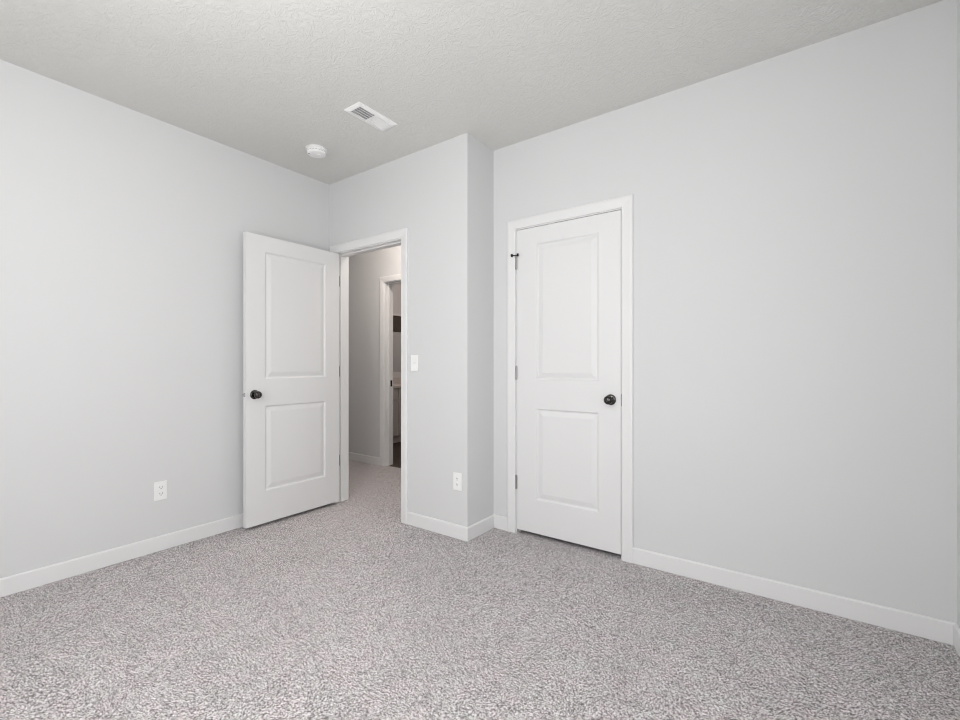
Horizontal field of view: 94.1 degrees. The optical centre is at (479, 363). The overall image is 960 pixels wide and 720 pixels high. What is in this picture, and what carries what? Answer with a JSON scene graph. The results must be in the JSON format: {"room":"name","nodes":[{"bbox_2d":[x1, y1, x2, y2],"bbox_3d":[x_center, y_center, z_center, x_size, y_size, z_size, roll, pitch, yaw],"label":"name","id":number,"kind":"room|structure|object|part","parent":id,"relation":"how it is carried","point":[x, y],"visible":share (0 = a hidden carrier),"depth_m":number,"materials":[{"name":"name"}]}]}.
{"room":"empty bedroom","nodes":[
{"label":"empty bedroom","id":0,"kind":"room"},
{"bbox_2d":[0,59,328,577],"bbox_3d":[-2.268,-0.178,2.464,0.123,2.660,3.268,0,0,36],"label":"wall","id":1,"kind":"structure","parent":0,"point":[122,228],"depth_m":2.58,"materials":[{"name":"white paint"}]},
{"bbox_2d":[0,513,242,597],"bbox_3d":[-2.213,1.107,2.424,0.013,0.091,3.266,0,0,36],"label":"baseboard","id":2,"kind":"structure","parent":1,"relation":"attached to","point":[16,583],"depth_m":2.55,"materials":[{"name":"white paint"}]},
{"bbox_2d":[154,480,166,500],"bbox_3d":[-1.974,0.783,2.762,0.008,0.115,0.070,0,0,36],"label":"power outlet","id":3,"kind":"object","parent":1,"relation":"attached to","point":[160,488],"visible":1,"depth_m":2.76,"materials":[{"name":"white plastic"}]},
{"bbox_2d":[349,245,400,456],"bbox_3d":[-0.168,-0.178,4.450,6.748,2.660,0.123,0,0,36],"label":"wall","id":4,"kind":"structure","parent":0,"point":[366,270],"depth_m":5.21,"materials":[{"name":"white paint"}]},
{"bbox_2d":[349,452,379,465],"bbox_3d":[-2.041,1.107,5.707,2.239,0.091,0.013,0,0,36],"label":"baseboard","id":5,"kind":"structure","parent":4,"relation":"attached to","point":[373,460],"depth_m":5.20,"materials":[{"name":"white paint"}]},
{"bbox_2d":[380,274,400,466],"bbox_3d":[-0.731,0.085,4.853,0.885,2.134,0.154,0,0,36],"label":"door frame","id":6,"kind":"structure","parent":4,"relation":"attached to","point":[386,282],"depth_m":5.04,"materials":[{"name":"white paint"}]},
{"bbox_3d":[-0.732,0.119,4.853,0.747,2.065,0.032,0,0,36],"label":"stop moulding","id":7,"kind":"part","parent":6,"relation":"part of","materials":[{"name":"white paint"}]},
{"bbox_2d":[393,283,400,376],"bbox_3d":[-1.534,-0.178,7.051,0.100,2.660,2.517,0,0,36],"label":"wall","id":8,"kind":"structure","parent":0,"point":[396,287],"depth_m":7.24,"materials":[{"name":"white paint"}]},
{"bbox_2d":[393,332,400,371],"bbox_3d":[-1.486,-0.196,7.026,0.005,0.635,1.400,0,0,36],"label":"wall mirror","id":9,"kind":"object","parent":8,"relation":"attached to","point":[396,335],"visible":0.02,"depth_m":7.21,"materials":[{"name":"clear glass"}]},
{"bbox_2d":[393,314,400,331],"bbox_3d":[-1.470,-0.660,7.015,0.044,0.275,1.280,0,0,36],"label":"vanity light","id":10,"kind":"object","parent":8,"relation":"attached to","point":[396,318],"visible":0.02,"depth_m":7.18,"materials":[{"name":"black metal"}]},
{"bbox_2d":[393,377,400,383],"bbox_3d":[-1.480,0.265,7.022,0.018,0.100,1.520,0,0,36],"label":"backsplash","id":11,"kind":"structure","parent":8,"relation":"attached to","point":[396,380],"depth_m":7.19,"materials":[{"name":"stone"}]},
{"bbox_2d":[329,133,467,526],"bbox_3d":[-1.812,-0.178,4.222,4.340,2.660,0.123,0,0,36],"label":"wall","id":12,"kind":"structure","parent":0,"point":[424,192],"depth_m":3.09,"materials":[{"name":"white paint"}]},
{"bbox_2d":[242,232,338,527],"bbox_3d":[-1.398,0.110,3.384,0.166,2.038,0.786,0,0,36],"label":"door","id":13,"kind":"structure","parent":12,"relation":"in","point":[290,394],"depth_m":3.33,"materials":[{"name":"white paint"}]},
{"bbox_3d":[-1.540,0.213,3.090,0.056,0.052,0.052,0,0,36],"label":"knob","id":14,"kind":"part","parent":13,"relation":"part of","materials":[{"name":"black metal"}]},
{"bbox_2d":[330,228,407,523],"bbox_3d":[-0.848,0.085,3.532,0.900,2.134,0.154,0,0,36],"label":"door frame","id":15,"kind":"structure","parent":12,"relation":"attached to","point":[399,237],"depth_m":3.64,"materials":[{"name":"white paint"}]},
{"bbox_3d":[-0.852,0.119,3.526,0.762,2.065,0.032,0,0,36],"label":"stop moulding","id":16,"kind":"part","parent":15,"relation":"part of","materials":[{"name":"white paint"}]},
{"bbox_2d":[411,355,417,370],"bbox_3d":[-0.468,-0.007,3.175,0.070,0.115,0.016,0,0,36],"label":"light switch","id":17,"kind":"object","parent":12,"relation":"attached to","point":[414,358],"visible":1,"depth_m":3.18,"materials":[{"name":"white plastic"}]},
{"bbox_2d":[407,511,467,541],"bbox_3d":[-0.299,1.107,3.056,0.548,0.091,0.013,0,0,36],"label":"baseboard","id":18,"kind":"structure","parent":12,"relation":"attached to","point":[442,527],"depth_m":3.04,"materials":[{"name":"white paint"}]},
{"bbox_2d":[453,472,461,490],"bbox_3d":[-0.149,0.778,2.952,0.070,0.115,0.008,0,0,36],"label":"power outlet","id":19,"kind":"object","parent":12,"relation":"attached to","point":[457,477],"visible":1,"depth_m":2.95,"materials":[{"name":"white plastic"}]},
{"bbox_2d":[0,0,942,184],"bbox_3d":[-0.753,-1.568,3.674,6.900,0.120,7.300,0,0,36],"label":"ceiling","id":20,"kind":"structure","parent":0,"point":[268,80],"depth_m":2.18,"materials":[{"name":"white paint"}]},
{"bbox_2d":[306,144,326,157],"bbox_3d":[-1.147,-1.484,3.135,0.144,0.047,0.144,0,0,36],"label":"smoke detector","id":21,"kind":"object","parent":20,"relation":"attached to","point":[313,150],"visible":1,"depth_m":3.10,"materials":[{"name":"white plastic"}]},
{"bbox_2d":[344,102,397,130],"bbox_3d":[-0.664,-1.504,2.730,0.143,0.008,0.300,0,0,36],"label":"ceiling vent","id":22,"kind":"object","parent":20,"relation":"in","point":[359,110],"visible":1,"depth_m":2.72,"materials":[{"name":"white metal"}]},
{"bbox_2d":[0,442,959,719],"bbox_3d":[-0.753,1.212,3.674,6.900,0.120,7.300,0,0,36],"label":"floor","id":23,"kind":"structure","parent":0,"point":[347,609],"depth_m":1.87,"materials":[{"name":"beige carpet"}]},
{"bbox_2d":[393,388,400,442],"bbox_3d":[-1.255,0.750,6.861,0.570,0.805,1.500,0,0,36],"label":"vanity cabinet","id":24,"kind":"object","parent":23,"relation":"on","point":[396,391],"visible":0.19,"depth_m":6.49,"materials":[{"name":"grey paint"}]},
{"bbox_3d":[-1.340,0.434,6.307,0.020,0.155,0.488,0,0,36],"label":"drawer","id":25,"kind":"part","parent":24,"relation":"part of","materials":[{"name":"grey paint"}]},
{"bbox_3d":[-1.340,0.784,6.307,0.020,0.505,0.488,0,0,36],"label":"cabinet door","id":26,"kind":"part","parent":24,"relation":"part of","materials":[{"name":"grey paint"}]},
{"bbox_2d":[393,377,400,387],"bbox_3d":[-1.256,0.280,6.862,0.568,0.130,1.520,0,0,36],"label":"countertop","id":27,"kind":"structure","parent":24,"relation":"on","point":[396,380],"depth_m":7.16,"materials":[{"name":"stone"}]},
{"bbox_3d":[-1.049,0.434,6.714,0.020,0.155,0.488,0,0,36],"label":"drawer","id":28,"kind":"part","parent":24,"relation":"part of","materials":[{"name":"grey paint"}]},
{"bbox_3d":[-1.049,0.784,6.714,0.020,0.505,0.488,0,0,36],"label":"cabinet door","id":29,"kind":"part","parent":24,"relation":"part of","materials":[{"name":"grey paint"}]},
{"bbox_2d":[468,133,493,525],"bbox_3d":[0.201,-0.178,3.411,0.123,2.660,1.138,0,0,36],"label":"wall","id":30,"kind":"structure","parent":0,"point":[480,156],"depth_m":3.03,"materials":[{"name":"white paint"}]},
{"bbox_2d":[467,514,493,540],"bbox_3d":[0.008,1.107,3.025,0.013,0.091,0.318,0,0,36],"label":"baseboard","id":31,"kind":"structure","parent":30,"relation":"attached to","point":[478,528],"depth_m":3.01,"materials":[{"name":"white paint"}]},
{"bbox_2d":[494,0,956,622],"bbox_3d":[1.061,-0.178,2.544,2.284,2.660,0.123,0,0,36],"label":"wall","id":32,"kind":"structure","parent":0,"point":[795,212],"depth_m":2.14,"materials":[{"name":"white paint"}]},
{"bbox_2d":[494,514,506,530],"bbox_3d":[0.141,1.107,3.119,0.120,0.091,0.013,0,0,36],"label":"baseboard","id":33,"kind":"structure","parent":32,"relation":"attached to","point":[500,522],"depth_m":3.11,"materials":[{"name":"white paint"}]},
{"bbox_2d":[511,210,620,554],"bbox_3d":[0.538,0.107,2.864,0.744,2.033,0.166,0,0,36],"label":"door","id":34,"kind":"structure","parent":32,"relation":"in","point":[568,368],"depth_m":2.82,"materials":[{"name":"white paint"}]},
{"bbox_3d":[0.760,0.213,2.638,0.052,0.052,0.056,0,0,36],"label":"knob","id":35,"kind":"part","parent":34,"relation":"part of","materials":[{"name":"black metal"}]},
{"bbox_2d":[507,194,632,562],"bbox_3d":[0.577,0.085,2.890,0.855,2.134,0.154,0,0,36],"label":"door frame","id":36,"kind":"structure","parent":32,"relation":"attached to","point":[624,203],"depth_m":2.63,"materials":[{"name":"white paint"}]},
{"bbox_2d":[633,547,954,644],"bbox_3d":[1.417,1.107,2.206,1.309,0.091,0.013,0,0,36],"label":"baseboard","id":37,"kind":"structure","parent":32,"relation":"attached to","point":[923,626],"depth_m":2.11,"materials":[{"name":"white paint"}]},
{"bbox_2d":[957,0,959,627],"bbox_3d":[1.000,-0.178,0.390,0.123,2.660,3.698,0,0,36],"label":"wall","id":38,"kind":"structure","parent":0,"point":[958,1],"depth_m":1.81,"materials":[{"name":"white paint"}]},
{"bbox_2d":[953,623,959,656],"bbox_3d":[0.909,1.107,0.380,0.013,0.091,3.574,0,0,36],"label":"baseboard","id":39,"kind":"structure","parent":38,"relation":"attached to","point":[956,630],"depth_m":1.79,"materials":[{"name":"white paint"}]}
]}

